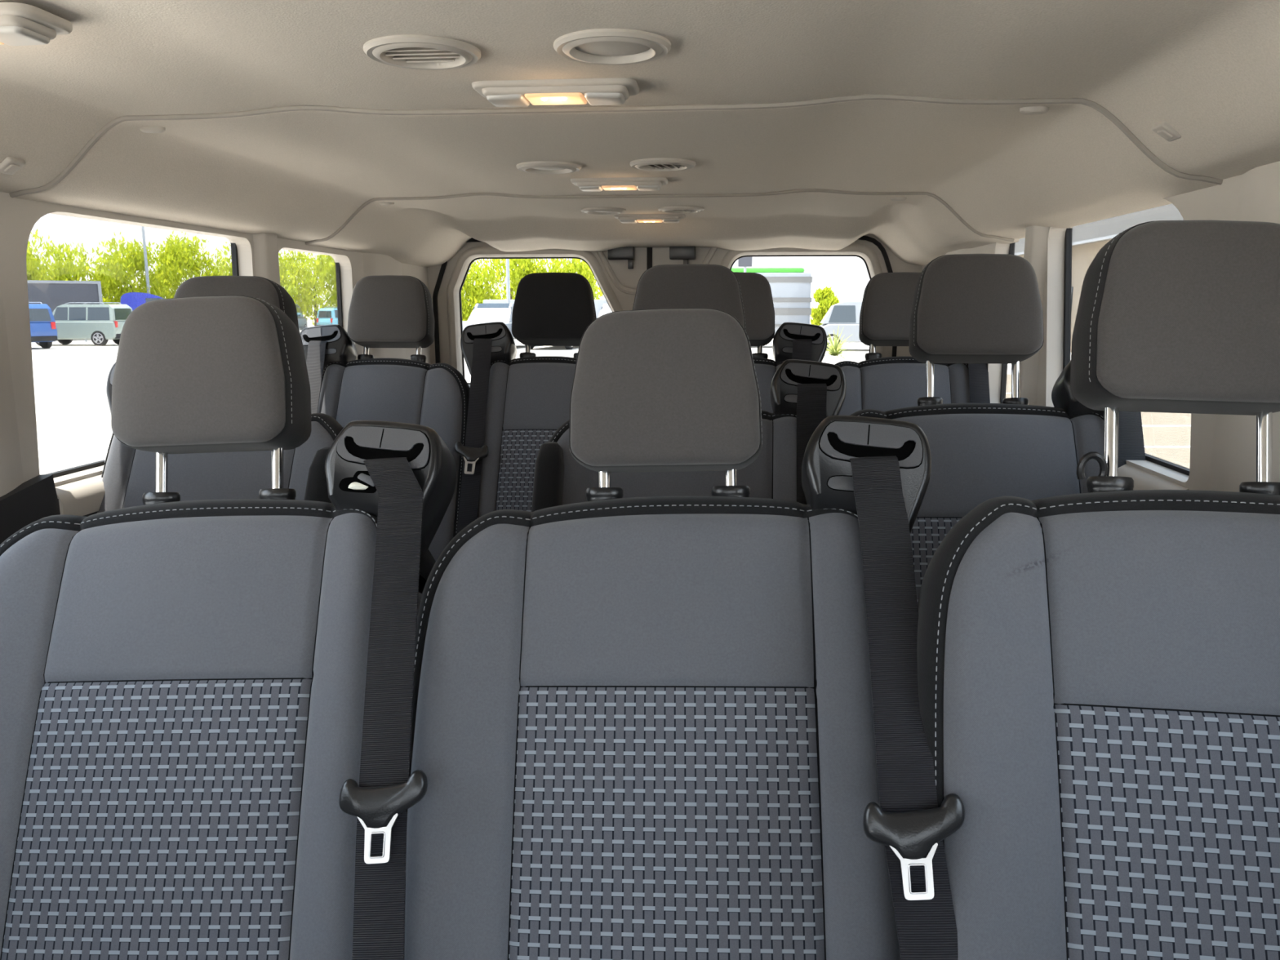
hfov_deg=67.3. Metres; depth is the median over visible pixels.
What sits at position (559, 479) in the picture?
seat
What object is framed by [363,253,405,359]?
trim
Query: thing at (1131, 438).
belt
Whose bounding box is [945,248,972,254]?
trim
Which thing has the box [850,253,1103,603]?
seat
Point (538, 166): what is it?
ceiling vent
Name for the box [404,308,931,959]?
seat
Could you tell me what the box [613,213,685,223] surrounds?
recessed light
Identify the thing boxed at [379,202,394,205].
clip
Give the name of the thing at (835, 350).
spiky plant
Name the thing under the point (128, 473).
seat
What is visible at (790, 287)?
building
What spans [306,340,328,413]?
belt
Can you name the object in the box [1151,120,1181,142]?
coat hook
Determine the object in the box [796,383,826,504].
belt
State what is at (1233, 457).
trim
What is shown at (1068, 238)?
window
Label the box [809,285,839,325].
tree
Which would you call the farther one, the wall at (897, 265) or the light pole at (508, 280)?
the light pole at (508, 280)
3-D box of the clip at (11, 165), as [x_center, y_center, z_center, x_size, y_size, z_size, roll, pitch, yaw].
[-0.913,-0.455,1.390,0.030,0.024,0.034,1,10,5]
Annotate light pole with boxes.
[141,226,150,293]
[506,258,510,303]
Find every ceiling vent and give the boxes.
[363,35,480,70]
[516,160,581,173]
[553,28,671,65]
[580,207,626,214]
[630,157,695,171]
[657,205,704,213]
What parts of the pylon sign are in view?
panel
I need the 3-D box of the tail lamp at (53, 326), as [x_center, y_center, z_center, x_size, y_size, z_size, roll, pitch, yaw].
[-25.492,-6.709,41.726,0.090,0.300,0.180,6,12,30]
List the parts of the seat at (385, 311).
slot plate, headrest post, panel, panel, headrest post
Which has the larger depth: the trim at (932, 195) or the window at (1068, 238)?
the trim at (932, 195)
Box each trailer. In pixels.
[26,280,102,311]
[483,299,607,318]
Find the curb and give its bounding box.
[1007,364,1011,370]
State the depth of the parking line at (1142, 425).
14.73 m
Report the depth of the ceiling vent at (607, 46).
1.06 m
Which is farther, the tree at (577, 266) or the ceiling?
the tree at (577, 266)
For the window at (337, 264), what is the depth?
2.88 m
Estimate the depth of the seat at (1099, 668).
0.92 m
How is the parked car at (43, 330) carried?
on the ground
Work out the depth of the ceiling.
1.41 m
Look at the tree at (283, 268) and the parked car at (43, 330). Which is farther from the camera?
the tree at (283, 268)
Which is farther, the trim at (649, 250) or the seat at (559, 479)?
the trim at (649, 250)
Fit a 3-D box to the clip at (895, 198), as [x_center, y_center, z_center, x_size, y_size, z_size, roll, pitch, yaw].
[0.663,-0.721,2.461,0.042,0.010,0.027,1,10,5]
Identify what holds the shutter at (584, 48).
hanging from the ceiling vent at (607, 46)
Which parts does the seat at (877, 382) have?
headrest post, panel, panel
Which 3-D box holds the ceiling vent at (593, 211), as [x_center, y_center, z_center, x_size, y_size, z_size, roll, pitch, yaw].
[-0.105,-0.776,2.768,0.131,0.012,0.131,1,10,5]
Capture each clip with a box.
[0,156,25,175]
[139,125,165,133]
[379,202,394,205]
[890,196,906,200]
[1019,106,1048,114]
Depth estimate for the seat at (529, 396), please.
2.60 m
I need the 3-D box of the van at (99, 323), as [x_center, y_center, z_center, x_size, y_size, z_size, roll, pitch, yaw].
[-26.517,-7.413,45.603,4.450,2.012,1.890,1,10,3]
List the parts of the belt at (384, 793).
metal plate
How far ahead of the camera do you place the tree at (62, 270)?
56.19 m
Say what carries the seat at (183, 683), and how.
on the floor
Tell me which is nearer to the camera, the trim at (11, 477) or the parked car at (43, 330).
the trim at (11, 477)
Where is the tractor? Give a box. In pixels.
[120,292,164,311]
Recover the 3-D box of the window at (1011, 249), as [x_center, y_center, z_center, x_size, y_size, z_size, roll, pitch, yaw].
[0.946,-0.382,2.354,0.012,0.503,0.406,1,10,5]
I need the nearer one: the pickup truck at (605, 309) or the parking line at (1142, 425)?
the parking line at (1142, 425)
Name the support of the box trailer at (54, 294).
on the ground
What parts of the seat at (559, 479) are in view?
folded armrest, panel, panel, slot plate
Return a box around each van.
[35,302,132,346]
[820,302,862,350]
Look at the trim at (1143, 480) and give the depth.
1.54 m
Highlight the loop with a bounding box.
[1076,451,1107,479]
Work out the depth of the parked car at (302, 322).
62.59 m
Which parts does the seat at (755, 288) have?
panel, headrest post, panel, slot plate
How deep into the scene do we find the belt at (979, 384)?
2.53 m
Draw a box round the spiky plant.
[823,324,862,362]
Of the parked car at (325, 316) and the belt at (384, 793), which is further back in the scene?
the parked car at (325, 316)
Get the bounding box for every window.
[46,243,239,478]
[335,262,342,326]
[1000,242,1014,403]
[1062,228,1189,475]
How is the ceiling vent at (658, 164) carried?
in the ceiling
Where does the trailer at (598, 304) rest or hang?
on the ground
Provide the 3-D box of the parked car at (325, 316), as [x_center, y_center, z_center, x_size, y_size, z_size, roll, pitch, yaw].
[-20.398,-11.285,67.681,1.890,1.792,4.450,7,12,35]
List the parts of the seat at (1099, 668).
headrest post, panel, woven panel, panel, headrest post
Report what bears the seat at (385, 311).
on the floor
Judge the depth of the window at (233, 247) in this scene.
1.78 m
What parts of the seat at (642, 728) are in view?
headrest post, panel, woven panel, panel, headrest post, slot plate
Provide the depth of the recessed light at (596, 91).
1.24 m
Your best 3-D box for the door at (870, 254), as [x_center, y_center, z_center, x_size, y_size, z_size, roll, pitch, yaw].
[0.498,-0.206,3.590,0.914,1.430,0.100,1,10,5]
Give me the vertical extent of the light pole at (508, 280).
9.620 m
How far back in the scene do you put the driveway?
13.77 m
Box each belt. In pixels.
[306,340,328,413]
[338,457,427,959]
[454,338,492,534]
[791,338,812,360]
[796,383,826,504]
[849,455,964,959]
[968,363,990,403]
[1117,411,1145,467]
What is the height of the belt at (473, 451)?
0.571 m
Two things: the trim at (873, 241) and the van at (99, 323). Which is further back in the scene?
the van at (99, 323)
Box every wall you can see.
[426,234,922,364]
[921,174,1241,490]
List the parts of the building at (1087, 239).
fascia trim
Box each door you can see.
[437,241,646,387]
[652,240,892,357]
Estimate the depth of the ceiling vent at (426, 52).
1.08 m
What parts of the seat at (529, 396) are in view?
slot plate, woven panel, headrest post, panel, panel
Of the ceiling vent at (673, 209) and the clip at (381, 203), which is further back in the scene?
the ceiling vent at (673, 209)
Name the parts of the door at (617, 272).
latch lever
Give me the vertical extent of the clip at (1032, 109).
0.010 m
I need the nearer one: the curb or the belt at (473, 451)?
the belt at (473, 451)
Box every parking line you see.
[1142,425,1191,426]
[1144,445,1190,448]
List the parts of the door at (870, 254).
latch lever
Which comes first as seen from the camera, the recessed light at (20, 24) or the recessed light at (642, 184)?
the recessed light at (20, 24)
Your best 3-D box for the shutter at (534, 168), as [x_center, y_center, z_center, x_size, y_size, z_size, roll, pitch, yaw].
[-0.185,-0.633,1.949,0.086,0.005,0.086,1,10,5]
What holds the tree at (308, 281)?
on the ground
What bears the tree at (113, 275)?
on the ground
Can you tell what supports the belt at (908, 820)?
attached to the seat at (642, 728)
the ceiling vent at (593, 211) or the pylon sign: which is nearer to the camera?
the ceiling vent at (593, 211)
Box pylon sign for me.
[737,257,752,272]
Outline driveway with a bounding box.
[1005,373,1191,468]
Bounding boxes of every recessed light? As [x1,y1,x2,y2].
[0,2,72,45]
[471,78,639,106]
[570,177,667,191]
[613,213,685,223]
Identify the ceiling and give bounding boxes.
[0,0,1279,267]
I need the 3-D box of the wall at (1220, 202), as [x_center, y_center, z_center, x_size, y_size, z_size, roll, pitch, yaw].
[0.765,0.305,0.647,0.048,1.490,5.900,1,10,5]
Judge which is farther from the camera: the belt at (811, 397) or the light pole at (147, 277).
the light pole at (147, 277)
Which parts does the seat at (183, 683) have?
woven panel, headrest post, panel, panel, headrest post, slot plate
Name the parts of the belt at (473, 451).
metal plate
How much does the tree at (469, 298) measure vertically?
5.420 m
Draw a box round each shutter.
[533,167,565,170]
[574,41,649,56]
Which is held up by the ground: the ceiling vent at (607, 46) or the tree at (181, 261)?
the tree at (181, 261)
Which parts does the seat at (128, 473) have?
slot plate, panel, panel, folded armrest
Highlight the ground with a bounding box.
[31,314,1071,474]
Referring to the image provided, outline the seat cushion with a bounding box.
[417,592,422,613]
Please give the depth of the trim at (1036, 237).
2.11 m
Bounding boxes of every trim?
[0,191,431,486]
[0,277,23,497]
[0,474,97,544]
[8,93,1222,197]
[55,474,105,515]
[253,233,279,284]
[305,189,1013,244]
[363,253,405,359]
[432,235,897,363]
[646,247,652,270]
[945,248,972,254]
[1019,225,1049,405]
[1117,463,1188,490]
[1208,160,1279,492]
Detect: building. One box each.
[731,267,812,333]
[1014,204,1183,347]
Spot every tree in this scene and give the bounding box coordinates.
[26,228,99,280]
[86,231,174,304]
[142,231,231,298]
[213,238,300,302]
[282,250,337,326]
[461,260,487,320]
[465,258,549,299]
[547,258,603,299]
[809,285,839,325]
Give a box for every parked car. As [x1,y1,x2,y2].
[28,302,57,348]
[295,303,307,330]
[316,306,337,325]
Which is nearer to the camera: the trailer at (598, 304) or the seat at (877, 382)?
the seat at (877, 382)
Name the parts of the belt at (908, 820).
metal plate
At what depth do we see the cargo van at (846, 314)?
39.47 m
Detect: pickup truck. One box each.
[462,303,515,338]
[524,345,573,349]
[597,303,611,317]
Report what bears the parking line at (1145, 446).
on the driveway
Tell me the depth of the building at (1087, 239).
35.51 m
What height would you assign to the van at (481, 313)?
1.950 m
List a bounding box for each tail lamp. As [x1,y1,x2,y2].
[50,321,56,328]
[113,320,118,327]
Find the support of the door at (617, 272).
in the wall at (897, 265)
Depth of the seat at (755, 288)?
2.59 m
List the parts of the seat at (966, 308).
headrest post, woven panel, panel, panel, headrest post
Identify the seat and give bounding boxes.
[0,295,456,959]
[97,275,343,513]
[299,275,470,613]
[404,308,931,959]
[460,272,596,518]
[531,263,846,511]
[733,271,826,413]
[835,271,970,415]
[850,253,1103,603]
[916,220,1279,959]
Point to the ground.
(73, 415)
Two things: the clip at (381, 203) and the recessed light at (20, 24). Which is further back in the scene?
the clip at (381, 203)
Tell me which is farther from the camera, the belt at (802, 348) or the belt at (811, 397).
the belt at (802, 348)
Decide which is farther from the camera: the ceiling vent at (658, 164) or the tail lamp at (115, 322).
the tail lamp at (115, 322)
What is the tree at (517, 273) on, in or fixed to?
on the ground

